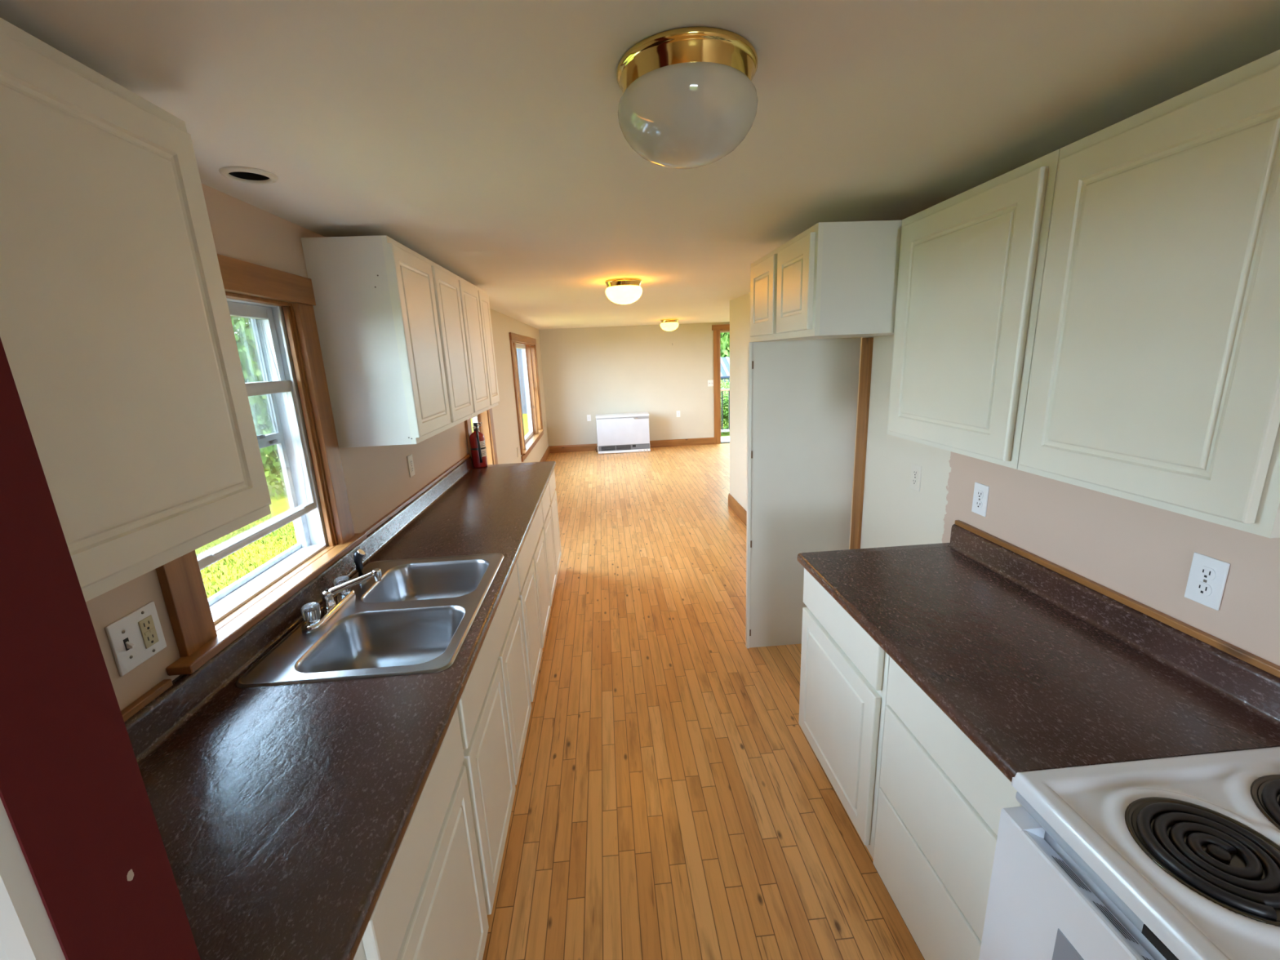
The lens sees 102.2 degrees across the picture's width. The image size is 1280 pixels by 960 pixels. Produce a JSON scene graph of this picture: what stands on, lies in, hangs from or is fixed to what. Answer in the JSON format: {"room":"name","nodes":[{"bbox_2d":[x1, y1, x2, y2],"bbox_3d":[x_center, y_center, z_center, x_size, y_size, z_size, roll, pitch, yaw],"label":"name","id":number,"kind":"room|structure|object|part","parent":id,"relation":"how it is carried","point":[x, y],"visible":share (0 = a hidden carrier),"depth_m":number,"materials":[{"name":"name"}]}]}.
{"room":"kitchen","nodes":[
{"label":"kitchen","id":0,"kind":"room"},
{"bbox_2d":[0,337,200,959],"bbox_3d":[-1.351,0.581,0.403,1.890,2.207,0.086,-3,14,-4],"label":"wall","id":1,"kind":"structure","parent":0,"point":[73,795],"depth_m":0.38,"materials":[{"name":"red paint"}]},
{"bbox_2d":[0,798,65,959],"bbox_3d":[-0.450,0.594,0.420,0.090,2.100,0.022,-3,14,-4],"label":"trim","id":2,"kind":"structure","parent":1,"relation":"attached to","point":[27,932],"depth_m":0.35,"materials":[{"name":"white paint"}]},
{"bbox_2d":[85,183,548,711],"bbox_3d":[-1.461,-0.503,4.887,0.140,2.207,9.170,-3,14,-4],"label":"wall","id":3,"kind":"structure","parent":0,"point":[377,479],"depth_m":2.08,"materials":[{"name":"paint"}]},
{"bbox_2d":[0,17,271,601],"bbox_3d":[-0.947,-0.203,0.684,0.319,0.767,0.752,-3,14,-4],"label":"upper cabinet","id":4,"kind":"object","parent":3,"relation":"attached to","point":[117,337],"visible":0.86,"depth_m":0.78,"materials":[{"name":"laminate"}]},
{"bbox_2d":[104,601,166,676],"bbox_3d":[-1.096,0.345,1.134,0.018,0.116,0.117,-3,14,-4],"label":"switch plate","id":5,"kind":"object","parent":3,"relation":"attached to","point":[136,637],"visible":1,"depth_m":1.13,"materials":[{"name":"white plastic"}]},
{"bbox_2d":[137,614,159,648],"bbox_3d":[-1.100,0.340,1.157,0.003,0.066,0.033,-3,14,-4],"label":"outlet","id":6,"kind":"object","parent":5,"relation":"attached to","point":[148,624],"depth_m":1.15,"materials":[{"name":"plastic"}]},
{"bbox_2d":[155,253,366,675],"bbox_3d":[-1.196,-0.133,1.541,0.185,0.999,0.940,-3,14,-4],"label":"window","id":7,"kind":"structure","parent":3,"relation":"in","point":[202,627],"depth_m":1.78,"materials":[{"name":"brown wood"}]},
{"bbox_3d":[-1.245,-0.379,1.489,0.026,0.285,0.648,-3,14,-4],"label":"sash","id":8,"kind":"part","parent":7,"relation":"part of","materials":[{"name":"white paint"}]},
{"bbox_3d":[-1.198,-0.051,1.571,0.032,0.471,0.648,-3,14,-4],"label":"sash","id":9,"kind":"part","parent":7,"relation":"part of","materials":[{"name":"white paint"}]},
{"bbox_3d":[-1.267,-0.095,1.555,0.038,0.865,0.656,-3,14,-4],"label":"storm frame","id":10,"kind":"part","parent":7,"relation":"part of","materials":[{"name":"paint"}]},
{"bbox_3d":[-1.165,-0.575,1.433,0.026,0.092,0.920,-3,14,-4],"label":"head casing","id":11,"kind":"part","parent":7,"relation":"part of","materials":[{"name":"brown wood"}]},
{"bbox_3d":[-1.237,-0.093,1.558,0.102,0.896,0.676,-3,14,-4],"label":"frame","id":12,"kind":"part","parent":7,"relation":"part of","materials":[{"name":"white paint"}]},
{"bbox_2d":[120,453,470,722],"bbox_3d":[-1.171,0.224,2.218,0.018,0.018,3.572,-3,14,-4],"label":"trim","id":13,"kind":"structure","parent":3,"relation":"attached to","point":[131,709],"depth_m":1.19,"materials":[{"name":"brown wood"}]},
{"bbox_2d":[300,235,474,448],"bbox_3d":[-1.078,-0.612,2.394,0.319,0.767,0.920,-3,14,-4],"label":"upper cabinet","id":14,"kind":"object","parent":3,"relation":"attached to","point":[388,317],"visible":1,"depth_m":2.00,"materials":[{"name":"laminate"}]},
{"bbox_3d":[-0.911,-0.565,2.175,0.019,0.713,0.448,-3,14,-4],"label":"door","id":15,"kind":"part","parent":14,"relation":"part of","materials":[{"name":"white paint"}]},
{"bbox_3d":[-0.948,-0.621,2.407,0.018,0.767,0.909,-3,14,-4],"label":"frame","id":16,"kind":"part","parent":14,"relation":"part of","materials":[{"name":"white paint"}]},
{"bbox_3d":[-0.946,-0.675,2.632,0.019,0.713,0.420,-3,14,-4],"label":"door","id":17,"kind":"part","parent":14,"relation":"part of","materials":[{"name":"white paint"}]},
{"bbox_2d":[406,453,415,477],"bbox_3d":[-1.229,-0.077,2.777,0.007,0.115,0.070,-3,14,-4],"label":"wall outlet","id":18,"kind":"object","parent":3,"relation":"attached to","point":[410,459],"visible":1,"depth_m":2.77,"materials":[{"name":"plastic"}]},
{"bbox_2d":[454,274,490,417],"bbox_3d":[-1.129,-0.771,3.058,0.319,0.767,0.446,-3,14,-4],"label":"upper cabinet","id":19,"kind":"object","parent":3,"relation":"attached to","point":[469,300],"visible":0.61,"depth_m":3.03,"materials":[{"name":"laminate"}]},
{"bbox_2d":[464,408,497,464],"bbox_3d":[-1.393,-0.514,4.358,0.170,1.572,0.960,-3,14,-4],"label":"window","id":20,"kind":"structure","parent":3,"relation":"in","point":[483,418],"depth_m":4.72,"materials":[{"name":"brown wood"}]},
{"bbox_3d":[-1.460,-0.506,4.355,0.035,1.368,0.668,-3,14,-4],"label":"sash","id":21,"kind":"part","parent":20,"relation":"part of","materials":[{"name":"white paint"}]},
{"bbox_2d":[474,285,499,409],"bbox_3d":[-1.159,-0.864,3.444,0.319,0.767,0.346,-3,14,-4],"label":"upper cabinet","id":22,"kind":"object","parent":3,"relation":"attached to","point":[484,304],"visible":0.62,"depth_m":3.42,"materials":[{"name":"laminate"}]},
{"bbox_2d":[508,332,543,462],"bbox_3d":[-1.638,-1.252,7.401,0.170,1.552,2.420,-3,14,-4],"label":"window","id":23,"kind":"structure","parent":3,"relation":"in","point":[527,442],"depth_m":7.87,"materials":[{"name":"brown wood"}]},
{"bbox_3d":[-1.611,-1.964,7.232,0.026,0.092,2.420,-3,14,-4],"label":"head casing","id":24,"kind":"part","parent":23,"relation":"part of","materials":[{"name":"brown wood"}]},
{"bbox_3d":[-1.683,-1.227,7.341,0.050,1.359,1.340,-3,14,-4],"label":"picture sash","id":25,"kind":"part","parent":23,"relation":"part of","materials":[{"name":"white paint"}]},
{"bbox_3d":[-1.593,-0.543,7.574,0.140,0.090,2.400,-3,14,-4],"label":"sill","id":26,"kind":"part","parent":23,"relation":"part of","materials":[{"name":"brown wood"}]},
{"bbox_2d":[539,446,550,462],"bbox_3d":[-1.510,-0.028,7.345,0.016,0.130,4.584,-3,14,-4],"label":"baseboard","id":27,"kind":"structure","parent":3,"relation":"attached to","point":[547,452],"depth_m":8.92,"materials":[{"name":"brown wood"}]},
{"bbox_2d":[538,321,729,450],"bbox_3d":[1.007,-1.746,9.569,5.790,2.207,0.120,-3,14,-4],"label":"wall","id":28,"kind":"structure","parent":0,"point":[593,371],"depth_m":9.39,"materials":[{"name":"paint"}]},
{"bbox_2d":[586,414,591,421],"bbox_3d":[-0.938,-1.141,9.498,0.070,0.115,0.007,-3,14,-4],"label":"wall outlet","id":29,"kind":"object","parent":28,"relation":"attached to","point":[588,416],"visible":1,"depth_m":9.50,"materials":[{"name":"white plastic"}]},
{"bbox_2d":[549,437,714,453],"bbox_3d":[-0.143,-0.652,9.672,3.105,0.130,0.016,-3,14,-4],"label":"baseboard","id":30,"kind":"structure","parent":28,"relation":"attached to","point":[703,441],"depth_m":9.70,"materials":[{"name":"brown wood"}]},
{"bbox_2d":[676,410,679,417],"bbox_3d":[0.713,-1.226,9.604,0.070,0.115,0.007,-3,14,-4],"label":"wall outlet","id":31,"kind":"object","parent":28,"relation":"attached to","point":[677,411],"visible":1,"depth_m":9.60,"materials":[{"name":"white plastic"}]},
{"bbox_2d":[707,379,713,386],"bbox_3d":[1.301,-1.782,9.511,0.110,0.116,0.018,-3,14,-4],"label":"switch plate","id":32,"kind":"object","parent":28,"relation":"attached to","point":[710,383],"visible":1,"depth_m":9.51,"materials":[{"name":"white plastic"}]},
{"bbox_2d":[711,324,729,444],"bbox_3d":[1.943,-1.778,9.620,1.225,2.169,0.146,-3,14,-4],"label":"door","id":33,"kind":"structure","parent":28,"relation":"in","point":[717,329],"depth_m":9.50,"materials":[{"name":"brown wood"}]},
{"bbox_3d":[1.949,-1.720,9.575,1.175,2.075,0.020,-3,14,-4],"label":"casing","id":34,"kind":"part","parent":33,"relation":"part of","materials":[{"name":"brown wood"}]},
{"bbox_3d":[1.904,-2.772,9.317,1.225,0.093,0.026,-3,14,-4],"label":"head casing","id":35,"kind":"part","parent":33,"relation":"part of","materials":[{"name":"brown wood"}]},
{"bbox_2d":[0,0,1279,329],"bbox_3d":[1.378,-1.345,3.171,8.100,0.001,12.770,-3,14,-4],"label":"ceiling","id":36,"kind":"structure","parent":0,"point":[485,139],"depth_m":1.08,"materials":[{"name":"paint"}]},
{"bbox_2d":[218,166,278,184],"bbox_3d":[-1.030,-0.942,1.320,0.126,0.308,0.126,-3,14,-4],"label":"ceiling vent","id":37,"kind":"object","parent":36,"relation":"in","point":[245,175],"visible":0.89,"depth_m":1.37,"materials":[{"name":"white paint"}]},
{"bbox_2d":[604,278,642,304],"bbox_3d":[-0.112,-1.304,3.597,0.256,0.154,0.256,-3,14,-4],"label":"ceiling light","id":38,"kind":"object","parent":36,"relation":"attached to","point":[619,291],"visible":1,"depth_m":3.50,"materials":[{"name":"white glass"}]},
{"bbox_2d":[660,319,678,331],"bbox_3d":[0.452,-2.371,7.922,0.282,0.170,0.282,-3,14,-4],"label":"ceiling light","id":39,"kind":"object","parent":36,"relation":"attached to","point":[668,325],"visible":0.99,"depth_m":7.82,"materials":[{"name":"white glass"}]},
{"bbox_2d":[616,26,758,168],"bbox_3d":[0.087,-0.672,0.957,0.256,0.154,0.256,-3,14,-4],"label":"ceiling light","id":40,"kind":"object","parent":36,"relation":"attached to","point":[688,100],"visible":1,"depth_m":0.87,"materials":[{"name":"white glass"}]},
{"bbox_2d":[482,443,924,959],"bbox_3d":[0.950,0.887,3.673,7.050,0.120,12.770,-3,14,-4],"label":"floor","id":41,"kind":"structure","parent":0,"point":[673,800],"depth_m":2.16,"materials":[{"name":"brown wood"}]},
{"bbox_2d":[353,707,488,959],"bbox_3d":[-0.734,1.090,1.026,0.636,0.874,0.773,-3,14,-4],"label":"base cabinet","id":42,"kind":"object","parent":41,"relation":"on","point":[431,904],"visible":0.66,"depth_m":1.12,"materials":[{"name":"laminate"}]},
{"bbox_2d":[124,456,555,959],"bbox_3d":[-0.857,0.267,2.300,0.648,0.130,3.660,-3,14,-4],"label":"countertop","id":43,"kind":"structure","parent":42,"relation":"on","point":[283,814],"depth_m":1.08,"materials":[{"name":"laminate"}]},
{"bbox_2d":[235,552,503,688],"bbox_3d":[-0.810,0.510,1.777,0.558,0.191,0.842,-3,14,-4],"label":"sink","id":44,"kind":"object","parent":43,"relation":"in","point":[415,620],"visible":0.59,"depth_m":1.72,"materials":[{"name":"metal"}]},
{"bbox_2d":[300,568,382,633],"bbox_3d":[-0.969,0.378,1.712,0.186,0.116,0.280,-3,14,-4],"label":"faucet","id":45,"kind":"object","parent":44,"relation":"on","point":[315,618],"visible":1,"depth_m":1.70,"materials":[{"name":"silver metal"}]},
{"bbox_3d":[-1.026,0.412,1.613,0.051,0.050,0.048,-3,14,-4],"label":"knob","id":46,"kind":"part","parent":45,"relation":"part of","materials":[{"name":"white plastic"}]},
{"bbox_3d":[-1.033,0.401,1.713,0.056,0.077,0.280,-3,14,-4],"label":"plate","id":47,"kind":"part","parent":45,"relation":"part of","materials":[{"name":"silver metal"}]},
{"bbox_3d":[-1.041,0.365,1.807,0.051,0.050,0.048,-3,14,-4],"label":"knob","id":48,"kind":"part","parent":45,"relation":"part of","materials":[{"name":"white plastic"}]},
{"bbox_3d":[-0.961,0.346,1.736,0.171,0.066,0.028,-9,15,-24],"label":"spout","id":49,"kind":"part","parent":45,"relation":"part of","materials":[{"name":"silver metal"}]},
{"bbox_2d":[353,549,368,582],"bbox_3d":[-1.059,0.321,1.949,0.050,0.122,0.048,-3,14,-4],"label":"sprayer","id":50,"kind":"object","parent":44,"relation":"on","point":[358,554],"visible":0.63,"depth_m":1.94,"materials":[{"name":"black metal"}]},
{"bbox_2d":[469,422,487,467],"bbox_3d":[-1.244,-0.270,3.963,0.113,0.343,0.116,1,14,16],"label":"fire extinguisher","id":51,"kind":"object","parent":43,"relation":"on","point":[478,452],"visible":1,"depth_m":3.93,"materials":[{"name":"red metal"}]},
{"bbox_3d":[-0.448,1.022,1.032,0.018,0.769,0.773,-3,14,-4],"label":"frame","id":52,"kind":"part","parent":42,"relation":"part of","materials":[{"name":"white paint"}]},
{"bbox_3d":[-0.434,1.074,1.168,0.019,0.550,0.511,-3,14,-4],"label":"door","id":53,"kind":"part","parent":42,"relation":"part of","materials":[{"name":"white paint"}]},
{"bbox_2d":[456,563,531,915],"bbox_3d":[-0.798,0.889,1.863,0.636,0.874,0.950,-3,14,-4],"label":"base cabinet","id":54,"kind":"object","parent":41,"relation":"on","point":[494,707],"visible":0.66,"depth_m":1.69,"materials":[{"name":"laminate"}]},
{"bbox_3d":[-0.505,0.537,1.804,0.019,0.154,0.915,-3,14,-4],"label":"drawer","id":55,"kind":"part","parent":54,"relation":"part of","materials":[{"name":"white paint"}]},
{"bbox_3d":[-0.472,0.954,1.667,0.019,0.550,0.450,-3,14,-4],"label":"door","id":56,"kind":"part","parent":54,"relation":"part of","materials":[{"name":"white paint"}]},
{"bbox_3d":[-0.507,0.845,2.121,0.019,0.550,0.444,-3,14,-4],"label":"door","id":57,"kind":"part","parent":54,"relation":"part of","materials":[{"name":"white paint"}]},
{"bbox_2d":[515,501,551,702],"bbox_3d":[-0.870,0.666,2.795,0.636,0.874,0.967,-3,14,-4],"label":"base cabinet","id":58,"kind":"object","parent":41,"relation":"on","point":[534,597],"visible":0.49,"depth_m":2.67,"materials":[{"name":"laminate"}]},
{"bbox_3d":[-0.577,0.314,2.734,0.019,0.154,0.942,-3,14,-4],"label":"drawer","id":59,"kind":"part","parent":58,"relation":"part of","materials":[{"name":"white paint"}]},
{"bbox_3d":[-0.543,0.733,2.588,0.019,0.550,0.430,-3,14,-4],"label":"door","id":60,"kind":"part","parent":58,"relation":"part of","materials":[{"name":"white paint"}]},
{"bbox_3d":[-0.579,0.623,3.051,0.019,0.550,0.455,-3,14,-4],"label":"door","id":61,"kind":"part","parent":58,"relation":"part of","materials":[{"name":"white paint"}]},
{"bbox_2d":[541,483,556,606],"bbox_3d":[-0.924,0.498,3.498,0.636,0.874,0.479,-3,14,-4],"label":"base cabinet","id":62,"kind":"object","parent":41,"relation":"on","point":[545,501],"visible":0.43,"depth_m":3.46,"materials":[{"name":"laminate"}]},
{"bbox_3d":[-0.631,0.146,3.438,0.019,0.154,0.445,-3,14,-4],"label":"drawer","id":63,"kind":"part","parent":62,"relation":"part of","materials":[{"name":"white paint"}]},
{"bbox_2d":[548,469,561,576],"bbox_3d":[-0.959,0.389,3.954,0.636,0.874,0.458,-3,14,-4],"label":"base cabinet","id":64,"kind":"object","parent":41,"relation":"on","point":[553,504],"visible":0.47,"depth_m":3.92,"materials":[{"name":"laminate"}]},
{"bbox_3d":[-0.666,0.036,3.894,0.019,0.154,0.425,-3,14,-4],"label":"drawer","id":65,"kind":"part","parent":64,"relation":"part of","materials":[{"name":"white paint"}]},
{"bbox_2d":[595,412,650,453],"bbox_3d":[-0.332,-0.858,9.381,0.992,0.684,0.358,-3,14,-4],"label":"wall heater","id":66,"kind":"object","parent":41,"relation":"on","point":[619,433],"visible":1,"depth_m":9.22,"materials":[{"name":"metal"}]},
{"bbox_3d":[-0.298,-0.863,9.212,0.929,0.474,0.012,-3,14,-4],"label":"panel","id":67,"kind":"part","parent":66,"relation":"part of","materials":[{"name":"white metal"}]},
{"bbox_2d":[598,443,649,451],"bbox_3d":[-0.284,-0.586,9.281,0.921,0.094,0.008,-3,14,-4],"label":"grille","id":68,"kind":"object","parent":66,"relation":"attached to","point":[604,446],"depth_m":9.27,"materials":[{"name":"grey plastic"}]},
{"bbox_3d":[-0.281,-0.517,9.293,0.941,0.042,0.018,-3,14,-4],"label":"rail","id":69,"kind":"part","parent":66,"relation":"part of","materials":[{"name":"metal"}]},
{"bbox_2d":[745,337,861,648],"bbox_3d":[0.885,0.125,2.868,0.590,1.744,0.028,-3,14,-4],"label":"panel","id":70,"kind":"object","parent":41,"relation":"on","point":[802,395],"visible":0.91,"depth_m":2.81,"materials":[{"name":"laminate"}]},
{"bbox_2d":[798,568,889,859],"bbox_3d":[0.994,0.807,1.885,0.609,0.874,0.597,-3,14,-4],"label":"base cabinet","id":71,"kind":"object","parent":41,"relation":"on","point":[844,674],"visible":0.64,"depth_m":1.76,"materials":[{"name":"laminate"}]},
{"bbox_3d":[0.685,0.486,1.794,0.019,0.150,0.572,-3,14,-4],"label":"drawer","id":72,"kind":"part","parent":71,"relation":"part of","materials":[{"name":"white paint"}]},
{"bbox_2d":[796,524,1279,782],"bbox_3d":[0.980,0.376,1.528,0.632,0.130,1.114,-3,14,-4],"label":"countertop","id":73,"kind":"structure","parent":71,"relation":"on","point":[1040,668],"depth_m":1.28,"materials":[{"name":"laminate"}]},
{"bbox_2d":[872,657,1022,959],"bbox_3d":[1.039,0.935,1.351,0.601,0.874,0.500,-3,14,-4],"label":"base cabinet","id":74,"kind":"object","parent":41,"relation":"on","point":[941,800],"visible":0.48,"depth_m":1.29,"materials":[{"name":"laminate"}]},
{"bbox_3d":[0.753,1.128,1.371,0.011,0.289,0.478,-3,14,-4],"label":"drawer","id":75,"kind":"part","parent":74,"relation":"part of","materials":[{"name":"white paint"}]},
{"bbox_3d":[0.758,0.900,1.321,0.018,0.769,0.500,-3,14,-4],"label":"frame","id":76,"kind":"part","parent":74,"relation":"part of","materials":[{"name":"white paint"}]},
{"bbox_3d":[0.741,0.845,1.302,0.011,0.279,0.478,-3,14,-4],"label":"drawer","id":77,"kind":"part","parent":74,"relation":"part of","materials":[{"name":"white paint"}]},
{"bbox_3d":[0.731,0.622,1.248,0.011,0.156,0.478,-3,14,-4],"label":"drawer","id":78,"kind":"part","parent":74,"relation":"part of","materials":[{"name":"white paint"}]},
{"bbox_2d":[978,746,1279,959],"bbox_3d":[1.048,1.057,0.720,0.659,0.933,0.764,-3,14,-4],"label":"stove","id":79,"kind":"object","parent":41,"relation":"on","point":[1175,858],"visible":1,"depth_m":0.84,"materials":[{"name":"metal"}]},
{"bbox_3d":[0.743,1.022,0.686,0.048,0.662,0.748,-3,14,-4],"label":"oven door","id":80,"kind":"part","parent":79,"relation":"part of","materials":[{"name":"metal"}]},
{"bbox_3d":[0.746,0.677,0.603,0.029,0.032,0.752,-3,14,-4],"label":"manifold panel","id":81,"kind":"part","parent":79,"relation":"part of","materials":[{"name":"white metal"}]},
{"bbox_3d":[0.888,0.577,0.795,0.180,0.019,0.183,-3,14,-4],"label":"coil burner","id":82,"kind":"part","parent":79,"relation":"part of","materials":[{"name":"metal"}]},
{"bbox_3d":[1.146,0.560,0.817,0.215,0.019,0.213,-3,14,-4],"label":"coil burner","id":83,"kind":"part","parent":79,"relation":"part of","materials":[{"name":"metal"}]},
{"bbox_2d":[729,292,1279,666],"bbox_3d":[1.347,0.206,1.468,0.110,2.207,8.550,-3,14,-4],"label":"wall","id":84,"kind":"structure","parent":0,"point":[1142,553],"depth_m":1.62,"materials":[{"name":"paint"}]},
{"bbox_2d":[750,220,902,342],"bbox_3d":[0.875,-0.812,2.232,0.614,0.375,0.824,-3,14,-4],"label":"upper cabinet","id":85,"kind":"object","parent":84,"relation":"attached to","point":[831,280],"visible":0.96,"depth_m":1.85,"materials":[{"name":"laminate"}]},
{"bbox_3d":[0.565,-0.835,2.381,0.019,0.324,0.349,-3,14,-4],"label":"door","id":86,"kind":"part","parent":85,"relation":"part of","materials":[{"name":"white paint"}]},
{"bbox_3d":[0.598,-0.796,2.214,0.018,0.375,0.824,-3,14,-4],"label":"frame","id":87,"kind":"part","parent":85,"relation":"part of","materials":[{"name":"white paint"}]},
{"bbox_3d":[0.595,-0.744,2.001,0.019,0.324,0.343,-3,14,-4],"label":"door","id":88,"kind":"part","parent":85,"relation":"part of","materials":[{"name":"white paint"}]},
{"bbox_2d":[849,337,873,549],"bbox_3d":[1.193,0.122,2.832,0.016,1.741,0.087,-3,14,-4],"label":"trim","id":89,"kind":"structure","parent":84,"relation":"attached to","point":[867,343],"depth_m":2.74,"materials":[{"name":"brown wood"}]},
{"bbox_2d":[910,462,921,491],"bbox_3d":[1.223,-0.012,2.295,0.007,0.115,0.070,-3,14,-4],"label":"wall outlet","id":90,"kind":"object","parent":84,"relation":"attached to","point":[916,470],"visible":1,"depth_m":2.29,"materials":[{"name":"plastic"}]},
{"bbox_2d":[911,478,916,484],"bbox_3d":[1.222,0.007,2.299,0.002,0.028,0.034,-3,14,-4],"label":"socket","id":91,"kind":"object","parent":90,"relation":"attached to","point":[913,480],"depth_m":2.30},
{"bbox_2d":[912,469,917,476],"bbox_3d":[1.220,-0.031,2.290,0.002,0.028,0.034,-3,14,-4],"label":"socket","id":92,"kind":"object","parent":90,"relation":"attached to","point":[914,471],"depth_m":2.29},
{"bbox_2d":[886,148,1060,469],"bbox_3d":[1.084,-0.471,1.577,0.319,0.746,0.632,-3,14,-4],"label":"upper cabinet","id":93,"kind":"object","parent":84,"relation":"attached to","point":[971,263],"visible":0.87,"depth_m":1.45,"materials":[{"name":"laminate"}]},
{"bbox_2d":[971,482,989,516],"bbox_3d":[1.253,0.071,1.905,0.007,0.115,0.070,-3,14,-4],"label":"wall outlet","id":94,"kind":"object","parent":84,"relation":"attached to","point":[980,495],"visible":1,"depth_m":1.90,"materials":[{"name":"white plastic"}]},
{"bbox_2d":[975,500,982,508],"bbox_3d":[1.251,0.090,1.909,0.002,0.028,0.034,-3,14,-4],"label":"socket","id":95,"kind":"object","parent":94,"relation":"attached to","point":[978,503],"depth_m":1.91,"materials":[{"name":"white plastic"}]},
{"bbox_2d":[976,489,983,498],"bbox_3d":[1.250,0.052,1.900,0.002,0.028,0.034,-3,14,-4],"label":"socket","id":96,"kind":"object","parent":94,"relation":"attached to","point":[980,493],"depth_m":1.90,"materials":[{"name":"white plastic"}]},
{"bbox_2d":[954,520,1279,678],"bbox_3d":[1.314,0.379,1.141,0.018,0.018,1.840,-3,14,-4],"label":"trim","id":97,"kind":"structure","parent":84,"relation":"attached to","point":[1264,664],"depth_m":1.33,"materials":[{"name":"brown wood"}]},
{"bbox_2d":[1017,49,1279,537],"bbox_3d":[1.127,-0.337,1.014,0.319,0.746,0.525,-3,14,-4],"label":"upper cabinet","id":98,"kind":"object","parent":84,"relation":"attached to","point":[1154,378],"visible":1,"depth_m":0.95,"materials":[{"name":"laminate"}]},
{"bbox_2d":[1184,552,1230,610],"bbox_3d":[1.307,0.233,1.194,0.007,0.115,0.070,-3,14,-4],"label":"wall outlet","id":99,"kind":"object","parent":84,"relation":"attached to","point":[1207,576],"visible":1,"depth_m":1.19,"materials":[{"name":"white plastic"}]},
{"bbox_2d":[1194,581,1212,595],"bbox_3d":[1.306,0.252,1.198,0.002,0.028,0.034,-3,14,-4],"label":"socket","id":100,"kind":"object","parent":99,"relation":"attached to","point":[1201,588],"depth_m":1.20,"materials":[{"name":"white plastic"}]},
{"bbox_2d":[1197,565,1215,580],"bbox_3d":[1.304,0.214,1.189,0.002,0.028,0.034,-3,14,-4],"label":"socket","id":101,"kind":"object","parent":99,"relation":"attached to","point":[1204,572],"depth_m":1.19,"materials":[{"name":"white plastic"}]},
{"bbox_3d":[2.643,-0.868,5.662,3.122,2.207,0.110,-3,14,-4],"label":"wall partition","id":102,"kind":"structure","parent":0,"visible":0},
{"bbox_2d":[728,493,746,525],"bbox_3d":[2.674,0.456,4.587,3.148,0.140,2.846,-3,14,-4],"label":"baseboard","id":103,"kind":"structure","parent":102,"relation":"attached to","point":[738,509],"depth_m":5.46,"materials":[{"name":"brown wood"}]},
{"label":"outside","id":104,"kind":"structure","parent":0,"visible":0},
{"bbox_2d":[195,405,729,598],"bbox_3d":[-1.400,-2.503,19.916,80.000,0.001,80.000,-3,14,-4],"label":"lawn","id":105,"kind":"structure","parent":104,"point":[280,507],"depth_m":6.75,"materials":[{"name":"green plant"}]},
{"bbox_2d":[195,514,297,598],"bbox_3d":[-4.249,1.355,4.373,5.012,0.075,7.601,-3,14,-4],"label":"grass","id":106,"kind":"structure","parent":105,"relation":"on","point":[228,538],"depth_m":6.42,"materials":[{"name":"green plant"}]},
{"bbox_2d":[230,315,287,500],"bbox_3d":[-6.020,-2.417,9.561,3.741,5.515,2.965,-13,17,-37],"label":"leafy tree","id":107,"kind":"object","parent":105,"relation":"on","point":[245,339],"visible":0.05,"depth_m":8.60,"materials":[{"name":"green plant"}]},
{"bbox_2d":[515,348,528,413],"bbox_3d":[-8.996,-6.698,23.482,10.600,7.100,6.800,-3,14,-4],"label":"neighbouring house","id":108,"kind":"structure","parent":105,"relation":"on","point":[519,352],"depth_m":21.33,"materials":[{"name":"white"}]},
{"bbox_2d":[720,332,729,357],"bbox_3d":[3.800,-7.940,22.832,7.839,9.455,6.213,-15,19,-43],"label":"leafy tree","id":109,"kind":"object","parent":105,"relation":"on","point":[725,336],"visible":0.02,"depth_m":20.53,"materials":[{"name":"green plant"}]},
{"bbox_2d":[720,378,729,434],"bbox_3d":[2.166,-2.093,14.398,2.494,1.628,1.977,10,19,43],"label":"leafy tree","id":110,"kind":"object","parent":105,"relation":"on","point":[726,384],"visible":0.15,"depth_m":13.70,"materials":[{"name":"green plant"}]},
{"bbox_2d":[720,356,729,387],"bbox_3d":[3.028,-3.149,17.524,3.800,2.012,2.600,-3,14,-4],"label":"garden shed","id":111,"kind":"object","parent":105,"relation":"on","point":[725,362],"visible":0.08,"depth_m":16.57,"materials":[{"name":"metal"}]},
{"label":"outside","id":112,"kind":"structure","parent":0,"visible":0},
{"bbox_2d":[720,435,729,441],"bbox_3d":[2.002,-0.799,10.493,2.200,0.030,1.075,-3,14,-4],"label":"deck","id":113,"kind":"object","parent":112,"point":[726,438],"visible":0.05,"depth_m":10.68,"materials":[{"name":"white wood"}]},
{"bbox_2d":[720,388,729,431],"bbox_3d":[1.943,-1.417,10.864,2.200,1.000,0.100,-3,14,-4],"label":"deck railing","id":114,"kind":"object","parent":113,"relation":"on","point":[722,389],"visible":0.11,"depth_m":10.84,"materials":[{"name":"white wood"}]},
{"bbox_3d":[1.923,-1.883,10.751,2.200,0.040,0.100,-3,14,-4],"label":"rail","id":115,"kind":"part","parent":114,"relation":"part of","materials":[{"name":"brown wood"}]},
{"bbox_3d":[1.959,-1.053,10.953,2.200,0.050,0.040,-3,14,-4],"label":"rail","id":116,"kind":"part","parent":114,"relation":"part of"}
]}

